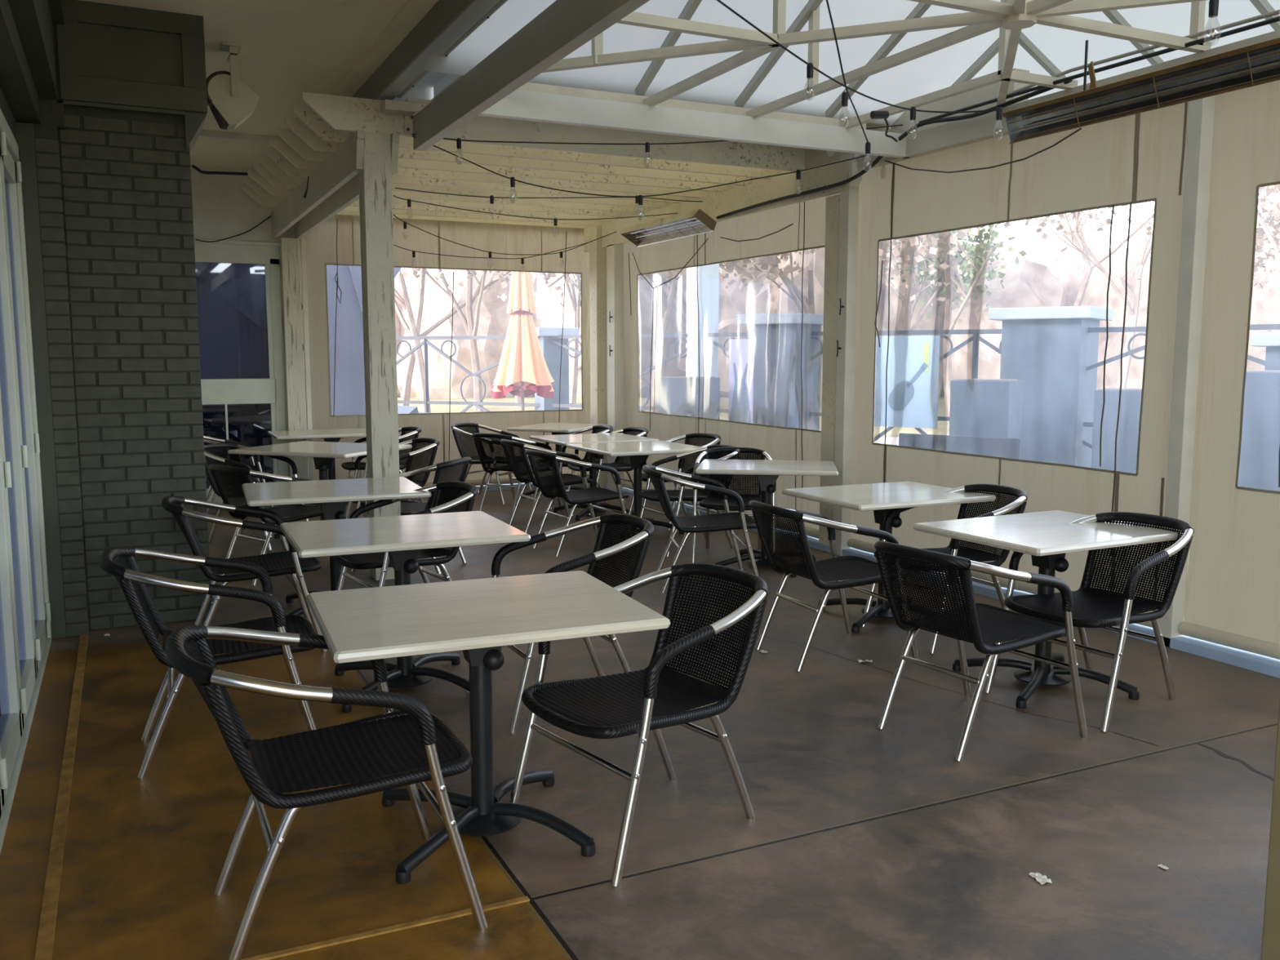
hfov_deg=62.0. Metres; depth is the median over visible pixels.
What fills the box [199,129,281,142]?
trim
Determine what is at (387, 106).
block
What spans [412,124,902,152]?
string lights
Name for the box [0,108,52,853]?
door
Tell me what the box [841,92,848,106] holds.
socket
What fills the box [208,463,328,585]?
patio chair
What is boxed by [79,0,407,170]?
ceiling
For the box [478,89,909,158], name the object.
cross beam
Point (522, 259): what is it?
socket
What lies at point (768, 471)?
cafe table
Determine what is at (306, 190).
lead
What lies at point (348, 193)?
header beam
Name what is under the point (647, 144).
socket
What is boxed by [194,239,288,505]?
door
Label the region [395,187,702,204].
string lights
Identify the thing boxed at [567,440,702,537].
cafe table
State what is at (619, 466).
patio chair
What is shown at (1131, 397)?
planter box
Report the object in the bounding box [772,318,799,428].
stone pillar
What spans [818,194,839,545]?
wall post
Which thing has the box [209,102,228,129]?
grille
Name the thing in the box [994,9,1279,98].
conduit
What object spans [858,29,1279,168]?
header beam
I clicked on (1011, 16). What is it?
canopy frame
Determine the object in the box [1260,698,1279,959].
support post
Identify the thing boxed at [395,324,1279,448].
iron fence
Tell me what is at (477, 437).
patio chair
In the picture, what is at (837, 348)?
cleat
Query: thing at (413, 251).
socket
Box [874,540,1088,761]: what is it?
patio chair
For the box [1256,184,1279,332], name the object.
bare tree
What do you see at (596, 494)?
patio chair
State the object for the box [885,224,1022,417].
bare tree
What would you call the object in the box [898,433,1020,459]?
bench
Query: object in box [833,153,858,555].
wall post
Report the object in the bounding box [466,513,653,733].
patio chair
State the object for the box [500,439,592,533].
patio chair
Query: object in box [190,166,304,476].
wall
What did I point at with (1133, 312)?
bare tree
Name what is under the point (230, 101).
speaker
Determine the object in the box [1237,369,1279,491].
planter box
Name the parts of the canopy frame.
king post, king post, king post, king post, hub plate, king post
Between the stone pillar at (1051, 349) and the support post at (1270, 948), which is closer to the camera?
the support post at (1270, 948)
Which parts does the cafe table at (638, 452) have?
release knob, leg, leg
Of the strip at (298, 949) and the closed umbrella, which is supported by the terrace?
the closed umbrella
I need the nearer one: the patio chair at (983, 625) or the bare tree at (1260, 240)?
the patio chair at (983, 625)
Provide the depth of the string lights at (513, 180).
7.31 m
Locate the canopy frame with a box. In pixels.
[516,0,1279,129]
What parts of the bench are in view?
post, post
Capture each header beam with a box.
[271,129,364,238]
[294,133,399,239]
[583,157,848,252]
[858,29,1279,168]
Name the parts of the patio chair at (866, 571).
leg, backrest, leg, seat, leg, leg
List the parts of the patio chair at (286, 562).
backrest, leg, leg, seat, leg, leg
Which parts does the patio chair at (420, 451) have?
leg, seat, backrest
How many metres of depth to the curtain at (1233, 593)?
5.32 m
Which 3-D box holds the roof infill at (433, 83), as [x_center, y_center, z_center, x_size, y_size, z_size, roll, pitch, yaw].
[-1.307,-2.493,6.521,0.395,0.134,1.160,-3,7,-26]
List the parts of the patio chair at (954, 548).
leg, seat, leg, backrest, leg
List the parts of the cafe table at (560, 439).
leg, leg, release knob, leg, leg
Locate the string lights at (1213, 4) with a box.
[1208,0,1218,17]
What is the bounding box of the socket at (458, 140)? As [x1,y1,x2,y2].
[456,137,461,149]
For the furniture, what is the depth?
14.50 m
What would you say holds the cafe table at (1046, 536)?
on the floor
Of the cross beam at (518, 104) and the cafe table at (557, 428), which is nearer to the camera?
the cross beam at (518, 104)
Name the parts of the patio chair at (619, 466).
leg, leg, seat, leg, backrest, leg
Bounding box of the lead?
[303,176,308,198]
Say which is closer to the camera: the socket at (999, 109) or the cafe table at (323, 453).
the socket at (999, 109)
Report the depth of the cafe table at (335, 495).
6.30 m
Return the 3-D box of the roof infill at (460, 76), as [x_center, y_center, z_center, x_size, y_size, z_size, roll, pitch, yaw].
[0.414,-2.551,7.377,3.500,0.030,1.120,-3,7,-26]
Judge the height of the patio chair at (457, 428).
0.807 m
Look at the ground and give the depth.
34.86 m
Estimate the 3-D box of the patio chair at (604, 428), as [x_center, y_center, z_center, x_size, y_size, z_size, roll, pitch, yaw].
[-0.668,-0.153,10.972,0.772,0.807,0.634,-3,7,-22]
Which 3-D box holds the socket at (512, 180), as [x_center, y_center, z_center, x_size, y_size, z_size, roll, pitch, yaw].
[-0.853,-1.943,7.140,0.059,0.169,0.057,-3,7,-26]
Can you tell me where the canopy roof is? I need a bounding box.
[423,0,1279,124]
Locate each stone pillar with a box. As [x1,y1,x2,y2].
[534,327,578,410]
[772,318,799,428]
[988,306,1113,467]
[1250,332,1279,370]
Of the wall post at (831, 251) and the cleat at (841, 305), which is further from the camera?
the wall post at (831, 251)
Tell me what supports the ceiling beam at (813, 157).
attached to the wall
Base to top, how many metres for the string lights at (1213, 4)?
0.216 m
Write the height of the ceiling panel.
0.020 m
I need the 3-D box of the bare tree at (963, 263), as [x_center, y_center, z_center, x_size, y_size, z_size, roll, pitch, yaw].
[10.367,-8.332,40.270,8.043,10.647,8.356,2,7,19]
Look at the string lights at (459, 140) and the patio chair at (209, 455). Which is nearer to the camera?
the string lights at (459, 140)
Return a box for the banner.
[880,335,933,428]
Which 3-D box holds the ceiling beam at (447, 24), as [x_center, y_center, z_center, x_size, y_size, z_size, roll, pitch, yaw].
[-0.607,-2.316,4.802,0.166,0.188,13.600,-3,7,-26]
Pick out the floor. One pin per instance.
(864, 841)
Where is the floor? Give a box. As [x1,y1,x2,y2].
[0,485,1279,959]
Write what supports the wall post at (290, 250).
on the floor
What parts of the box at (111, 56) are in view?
molding, casing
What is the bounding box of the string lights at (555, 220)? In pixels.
[393,195,677,226]
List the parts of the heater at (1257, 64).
rod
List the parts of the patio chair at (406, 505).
leg, seat, leg, backrest, leg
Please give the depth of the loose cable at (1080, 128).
6.20 m
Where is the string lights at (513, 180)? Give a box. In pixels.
[412,135,868,205]
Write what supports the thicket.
on the ground
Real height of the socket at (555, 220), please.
0.169 m
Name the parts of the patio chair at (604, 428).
leg, leg, seat, backrest, leg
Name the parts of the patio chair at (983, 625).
leg, backrest, leg, leg, seat, leg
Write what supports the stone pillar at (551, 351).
on the terrace
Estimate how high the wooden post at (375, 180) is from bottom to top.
2.965 m
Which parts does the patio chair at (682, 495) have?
leg, leg, seat, leg, backrest, leg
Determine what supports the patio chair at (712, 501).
on the floor
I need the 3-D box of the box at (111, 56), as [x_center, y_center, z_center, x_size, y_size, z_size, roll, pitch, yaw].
[-2.882,-2.194,6.036,0.730,0.705,0.835,-3,7,-26]
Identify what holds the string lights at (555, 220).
hanging from the header beam at (714, 205)
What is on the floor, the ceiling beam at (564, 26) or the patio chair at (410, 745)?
the patio chair at (410, 745)
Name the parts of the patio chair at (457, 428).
leg, backrest, leg, seat, leg, leg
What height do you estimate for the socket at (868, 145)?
0.169 m
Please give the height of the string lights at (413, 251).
0.505 m
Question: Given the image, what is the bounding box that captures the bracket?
[848,153,862,186]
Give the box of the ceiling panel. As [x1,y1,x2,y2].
[404,97,432,103]
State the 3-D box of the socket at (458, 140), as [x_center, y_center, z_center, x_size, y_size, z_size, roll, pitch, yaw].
[-1.190,-2.160,7.006,0.059,0.169,0.057,-3,7,-26]
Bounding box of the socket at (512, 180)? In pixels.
[510,177,515,187]
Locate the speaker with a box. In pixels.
[206,42,259,129]
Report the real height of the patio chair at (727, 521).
0.807 m
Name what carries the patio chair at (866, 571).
on the floor
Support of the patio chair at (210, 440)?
on the floor
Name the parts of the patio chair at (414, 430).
leg, leg, seat, backrest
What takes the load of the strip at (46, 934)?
on the floor
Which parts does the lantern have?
stem, glass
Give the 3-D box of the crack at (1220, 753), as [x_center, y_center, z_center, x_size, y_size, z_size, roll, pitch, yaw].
[2.276,1.077,3.921,0.154,0.001,0.594,-3,7,-26]
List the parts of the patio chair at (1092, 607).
leg, leg, seat, leg, backrest, leg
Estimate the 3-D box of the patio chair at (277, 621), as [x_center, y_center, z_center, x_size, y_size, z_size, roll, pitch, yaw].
[-1.648,0.653,4.131,0.772,0.807,0.634,-3,7,-23]
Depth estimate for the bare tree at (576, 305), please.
37.07 m
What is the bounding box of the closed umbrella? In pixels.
[491,271,554,410]
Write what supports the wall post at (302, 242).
on the floor
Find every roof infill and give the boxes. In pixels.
[393,71,460,101]
[431,75,868,123]
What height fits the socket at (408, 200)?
0.169 m
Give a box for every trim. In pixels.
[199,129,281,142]
[331,0,438,97]
[336,211,587,228]
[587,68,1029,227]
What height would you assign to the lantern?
0.680 m
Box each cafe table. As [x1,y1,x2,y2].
[227,440,412,538]
[241,476,431,615]
[267,427,366,506]
[280,511,530,712]
[306,570,670,884]
[506,422,607,497]
[528,432,658,520]
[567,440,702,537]
[694,458,838,577]
[782,481,995,633]
[912,510,1182,708]
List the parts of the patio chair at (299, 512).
leg, backrest, leg, seat, leg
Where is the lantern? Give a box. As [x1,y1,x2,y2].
[533,283,558,327]
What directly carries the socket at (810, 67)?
attached to the string lights at (810, 67)
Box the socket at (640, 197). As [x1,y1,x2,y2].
[638,195,643,205]
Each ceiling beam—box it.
[0,0,64,142]
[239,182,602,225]
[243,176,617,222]
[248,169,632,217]
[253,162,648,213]
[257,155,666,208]
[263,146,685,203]
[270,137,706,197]
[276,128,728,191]
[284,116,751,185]
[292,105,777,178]
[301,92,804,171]
[351,0,507,100]
[413,0,649,151]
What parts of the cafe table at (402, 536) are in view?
leg, leg, release knob, leg, leg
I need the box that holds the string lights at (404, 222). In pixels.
[393,214,616,257]
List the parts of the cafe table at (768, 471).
leg, leg, release knob, leg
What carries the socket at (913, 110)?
attached to the string lights at (810, 67)
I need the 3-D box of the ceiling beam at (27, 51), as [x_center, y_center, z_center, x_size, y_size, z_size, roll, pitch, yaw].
[-1.389,-1.644,1.629,0.580,0.765,8.470,-3,7,-26]
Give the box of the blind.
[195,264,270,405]
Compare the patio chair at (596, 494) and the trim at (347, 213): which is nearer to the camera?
the patio chair at (596, 494)
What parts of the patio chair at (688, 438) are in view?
leg, seat, leg, leg, backrest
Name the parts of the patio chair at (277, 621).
backrest, leg, leg, seat, leg, leg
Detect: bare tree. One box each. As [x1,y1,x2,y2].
[394,267,431,413]
[395,268,546,405]
[402,267,486,411]
[515,273,564,406]
[536,272,581,404]
[885,223,1026,336]
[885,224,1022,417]
[1003,186,1279,306]
[1049,203,1153,387]
[1120,187,1279,319]
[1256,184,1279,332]
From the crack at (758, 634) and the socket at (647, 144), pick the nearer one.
the crack at (758, 634)
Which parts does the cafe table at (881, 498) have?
leg, leg, release knob, leg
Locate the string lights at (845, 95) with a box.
[826,0,871,154]
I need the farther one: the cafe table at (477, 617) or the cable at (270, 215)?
the cable at (270, 215)
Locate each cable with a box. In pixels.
[191,164,248,175]
[195,215,271,242]
[720,223,793,241]
[884,127,1081,173]
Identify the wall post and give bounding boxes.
[280,237,308,479]
[299,239,314,480]
[589,225,607,488]
[606,244,623,491]
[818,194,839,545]
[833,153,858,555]
[1158,95,1215,647]
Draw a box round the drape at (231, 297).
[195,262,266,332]
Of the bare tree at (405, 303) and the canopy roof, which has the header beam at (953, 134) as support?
the canopy roof
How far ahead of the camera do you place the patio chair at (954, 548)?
5.92 m
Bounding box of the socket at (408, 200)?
[407,199,410,207]
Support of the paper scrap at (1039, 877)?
on the floor
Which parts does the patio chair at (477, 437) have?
leg, backrest, leg, leg, seat, leg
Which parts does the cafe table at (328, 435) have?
leg, leg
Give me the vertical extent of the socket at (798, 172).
0.169 m
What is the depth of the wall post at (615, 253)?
11.67 m
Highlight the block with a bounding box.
[380,99,416,115]
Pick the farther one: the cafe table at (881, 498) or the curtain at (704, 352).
the curtain at (704, 352)
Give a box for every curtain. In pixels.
[304,214,590,487]
[621,193,839,538]
[846,94,1217,627]
[1177,80,1279,659]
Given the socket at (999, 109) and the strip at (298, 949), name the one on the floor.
the strip at (298, 949)
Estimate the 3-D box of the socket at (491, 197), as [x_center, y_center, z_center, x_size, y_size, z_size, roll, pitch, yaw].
[-1.195,-2.210,8.596,0.059,0.169,0.057,-3,7,-26]
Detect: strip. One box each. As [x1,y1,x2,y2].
[34,634,88,959]
[240,895,529,959]
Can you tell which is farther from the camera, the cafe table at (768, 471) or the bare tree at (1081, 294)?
the bare tree at (1081, 294)
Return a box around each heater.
[619,208,716,247]
[1002,36,1279,143]
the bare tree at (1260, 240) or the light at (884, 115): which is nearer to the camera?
the light at (884, 115)
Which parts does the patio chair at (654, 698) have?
leg, seat, leg, leg, backrest, leg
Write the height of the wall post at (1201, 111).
2.870 m
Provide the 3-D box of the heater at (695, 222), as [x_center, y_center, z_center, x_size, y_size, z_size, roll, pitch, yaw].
[0.239,-2.380,10.104,0.234,0.189,1.550,-3,7,-26]
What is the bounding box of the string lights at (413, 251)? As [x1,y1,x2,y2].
[393,242,586,264]
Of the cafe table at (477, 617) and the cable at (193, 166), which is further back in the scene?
the cable at (193, 166)
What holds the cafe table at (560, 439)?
on the floor
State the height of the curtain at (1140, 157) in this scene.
2.869 m
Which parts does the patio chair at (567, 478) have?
backrest, leg, leg, seat, leg, leg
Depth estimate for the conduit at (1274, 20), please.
5.49 m
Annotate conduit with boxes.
[715,80,1072,218]
[919,16,1279,124]
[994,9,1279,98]
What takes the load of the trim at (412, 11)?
attached to the ceiling
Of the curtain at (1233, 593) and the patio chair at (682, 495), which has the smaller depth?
the curtain at (1233, 593)
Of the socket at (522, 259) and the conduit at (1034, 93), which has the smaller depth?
the conduit at (1034, 93)
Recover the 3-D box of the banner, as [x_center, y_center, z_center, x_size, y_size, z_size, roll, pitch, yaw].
[3.167,-1.177,12.766,0.840,1.090,0.026,5,8,35]
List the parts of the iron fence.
fence post, rail, rail, rail, rail, rail, fence post, rail, rail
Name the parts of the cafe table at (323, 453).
release knob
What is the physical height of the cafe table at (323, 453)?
0.752 m
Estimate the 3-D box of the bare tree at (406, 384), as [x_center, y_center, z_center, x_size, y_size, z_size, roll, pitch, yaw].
[-6.879,-7.129,31.822,9.918,10.211,8.992,-1,7,-7]
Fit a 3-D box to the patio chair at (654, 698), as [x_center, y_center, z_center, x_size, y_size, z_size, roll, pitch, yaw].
[0.032,0.729,3.491,0.772,0.807,0.634,-5,8,-37]
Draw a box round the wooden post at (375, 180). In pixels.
[358,132,400,580]
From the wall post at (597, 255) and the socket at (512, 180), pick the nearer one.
the socket at (512, 180)
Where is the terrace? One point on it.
(882, 440)
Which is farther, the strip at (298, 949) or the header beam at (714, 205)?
the header beam at (714, 205)
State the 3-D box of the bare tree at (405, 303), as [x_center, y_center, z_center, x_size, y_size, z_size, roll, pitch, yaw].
[-8.166,-6.891,29.153,7.386,10.348,6.922,-3,7,-26]
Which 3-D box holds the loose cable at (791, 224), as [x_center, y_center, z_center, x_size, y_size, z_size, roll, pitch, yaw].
[0.963,-2.059,8.951,0.010,0.083,1.140,-3,7,-26]
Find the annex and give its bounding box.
[326,264,400,415]
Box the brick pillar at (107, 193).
[15,23,211,639]
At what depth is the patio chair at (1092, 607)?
4.73 m
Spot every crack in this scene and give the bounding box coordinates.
[758,634,1159,746]
[1197,742,1273,781]
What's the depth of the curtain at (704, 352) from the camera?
9.61 m
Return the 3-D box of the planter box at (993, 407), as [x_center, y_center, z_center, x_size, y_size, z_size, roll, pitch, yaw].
[3.680,-0.377,11.362,0.620,1.390,0.500,5,8,35]
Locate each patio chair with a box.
[98,546,317,778]
[161,496,327,657]
[165,624,488,959]
[203,435,274,513]
[204,443,309,550]
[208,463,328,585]
[332,480,478,590]
[341,426,422,509]
[346,437,439,519]
[351,457,471,573]
[451,422,533,504]
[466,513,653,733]
[473,432,562,518]
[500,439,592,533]
[508,563,768,886]
[524,449,632,556]
[533,424,613,509]
[563,426,648,515]
[627,432,720,529]
[635,444,740,556]
[642,464,759,593]
[690,447,776,563]
[748,500,919,671]
[862,484,1027,653]
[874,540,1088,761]
[984,511,1194,732]
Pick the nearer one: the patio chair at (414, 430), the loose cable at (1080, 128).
the loose cable at (1080, 128)
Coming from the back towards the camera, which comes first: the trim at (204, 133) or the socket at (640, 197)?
the trim at (204, 133)
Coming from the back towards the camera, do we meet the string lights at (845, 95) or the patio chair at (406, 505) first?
the patio chair at (406, 505)
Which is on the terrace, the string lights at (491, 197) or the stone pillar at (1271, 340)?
the stone pillar at (1271, 340)
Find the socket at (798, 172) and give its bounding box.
[795,169,800,179]
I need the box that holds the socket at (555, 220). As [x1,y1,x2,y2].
[553,217,557,226]
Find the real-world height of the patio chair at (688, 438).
0.807 m
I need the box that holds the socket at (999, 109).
[995,106,1002,120]
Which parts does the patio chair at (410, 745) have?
backrest, leg, leg, seat, leg, leg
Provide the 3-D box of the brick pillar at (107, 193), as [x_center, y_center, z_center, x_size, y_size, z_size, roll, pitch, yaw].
[-3.057,-0.858,6.022,1.006,3.355,0.729,-3,7,-26]
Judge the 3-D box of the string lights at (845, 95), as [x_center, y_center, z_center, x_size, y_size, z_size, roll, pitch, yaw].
[1.078,-1.960,5.473,0.058,0.457,1.792,2,7,18]
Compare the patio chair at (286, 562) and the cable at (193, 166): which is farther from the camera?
the cable at (193, 166)
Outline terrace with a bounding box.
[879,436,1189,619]
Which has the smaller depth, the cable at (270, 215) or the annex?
the cable at (270, 215)
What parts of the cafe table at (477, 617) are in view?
leg, leg, release knob, leg, leg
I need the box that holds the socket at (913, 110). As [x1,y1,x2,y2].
[910,106,915,120]
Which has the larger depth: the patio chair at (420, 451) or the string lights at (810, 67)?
the patio chair at (420, 451)
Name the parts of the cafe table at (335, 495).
leg, leg, release knob, leg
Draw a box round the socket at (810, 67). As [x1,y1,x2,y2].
[806,62,813,79]
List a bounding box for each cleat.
[836,340,841,356]
[839,297,844,315]
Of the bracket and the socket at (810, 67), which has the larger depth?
the bracket
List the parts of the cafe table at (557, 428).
leg, leg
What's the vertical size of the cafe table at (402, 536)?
0.742 m
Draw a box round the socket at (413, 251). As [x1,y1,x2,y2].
[412,250,415,257]
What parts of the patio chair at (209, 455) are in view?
leg, backrest, leg, leg, leg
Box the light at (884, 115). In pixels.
[870,111,897,142]
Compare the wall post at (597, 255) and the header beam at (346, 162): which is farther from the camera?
the wall post at (597, 255)
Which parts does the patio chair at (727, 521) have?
backrest, leg, leg, seat, leg, leg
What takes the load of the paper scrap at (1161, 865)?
on the floor
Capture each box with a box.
[56,0,207,152]
[948,378,1023,459]
[1090,387,1142,473]
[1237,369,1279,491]
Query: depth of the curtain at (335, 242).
11.68 m
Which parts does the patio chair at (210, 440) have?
leg, leg, leg, seat, leg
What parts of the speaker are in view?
knob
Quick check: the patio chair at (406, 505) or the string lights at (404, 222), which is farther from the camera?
the string lights at (404, 222)
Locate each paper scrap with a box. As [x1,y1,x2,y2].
[857,658,872,662]
[1029,872,1052,884]
[1157,863,1168,869]
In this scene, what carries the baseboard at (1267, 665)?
on the floor
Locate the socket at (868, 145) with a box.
[865,142,871,154]
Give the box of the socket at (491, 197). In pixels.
[489,195,493,204]
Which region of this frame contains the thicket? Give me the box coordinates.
[394,218,1279,398]
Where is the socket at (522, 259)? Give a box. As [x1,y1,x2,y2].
[520,257,524,264]
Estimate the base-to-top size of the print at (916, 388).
0.580 m
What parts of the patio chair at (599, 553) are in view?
leg, leg, leg, backrest, leg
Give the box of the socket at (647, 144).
[644,142,649,152]
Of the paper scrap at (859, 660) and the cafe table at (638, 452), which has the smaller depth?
the paper scrap at (859, 660)
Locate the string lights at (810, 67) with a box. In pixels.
[716,0,1002,120]
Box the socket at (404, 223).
[403,222,406,229]
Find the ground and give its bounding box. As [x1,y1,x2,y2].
[397,395,949,437]
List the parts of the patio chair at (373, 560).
leg, leg, seat, leg, leg, backrest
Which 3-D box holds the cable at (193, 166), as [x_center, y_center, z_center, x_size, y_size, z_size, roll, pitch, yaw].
[-3.384,-2.491,8.574,0.424,0.070,0.024,-3,7,-26]
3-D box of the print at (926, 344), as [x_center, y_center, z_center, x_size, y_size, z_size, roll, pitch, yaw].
[3.382,-1.456,12.568,0.060,0.350,0.002,5,8,35]
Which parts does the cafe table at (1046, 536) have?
leg, leg, leg, release knob, leg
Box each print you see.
[888,362,928,409]
[923,342,929,371]
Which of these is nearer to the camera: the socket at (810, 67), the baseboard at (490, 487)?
the socket at (810, 67)
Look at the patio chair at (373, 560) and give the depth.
5.89 m
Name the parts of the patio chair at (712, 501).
leg, leg, seat, backrest, leg, leg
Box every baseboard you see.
[462,482,582,491]
[604,484,1279,678]
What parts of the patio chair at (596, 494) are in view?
leg, backrest, leg, seat, leg, leg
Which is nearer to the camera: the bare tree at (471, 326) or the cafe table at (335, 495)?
the cafe table at (335, 495)
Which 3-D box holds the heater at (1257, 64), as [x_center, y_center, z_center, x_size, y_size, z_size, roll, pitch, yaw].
[2.384,-1.640,3.780,0.138,0.387,2.820,-3,7,-26]
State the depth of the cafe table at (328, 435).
10.51 m
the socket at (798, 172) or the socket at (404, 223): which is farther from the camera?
the socket at (404, 223)
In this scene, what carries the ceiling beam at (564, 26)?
attached to the cross beam at (518, 104)
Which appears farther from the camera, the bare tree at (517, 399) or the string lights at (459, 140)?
the bare tree at (517, 399)

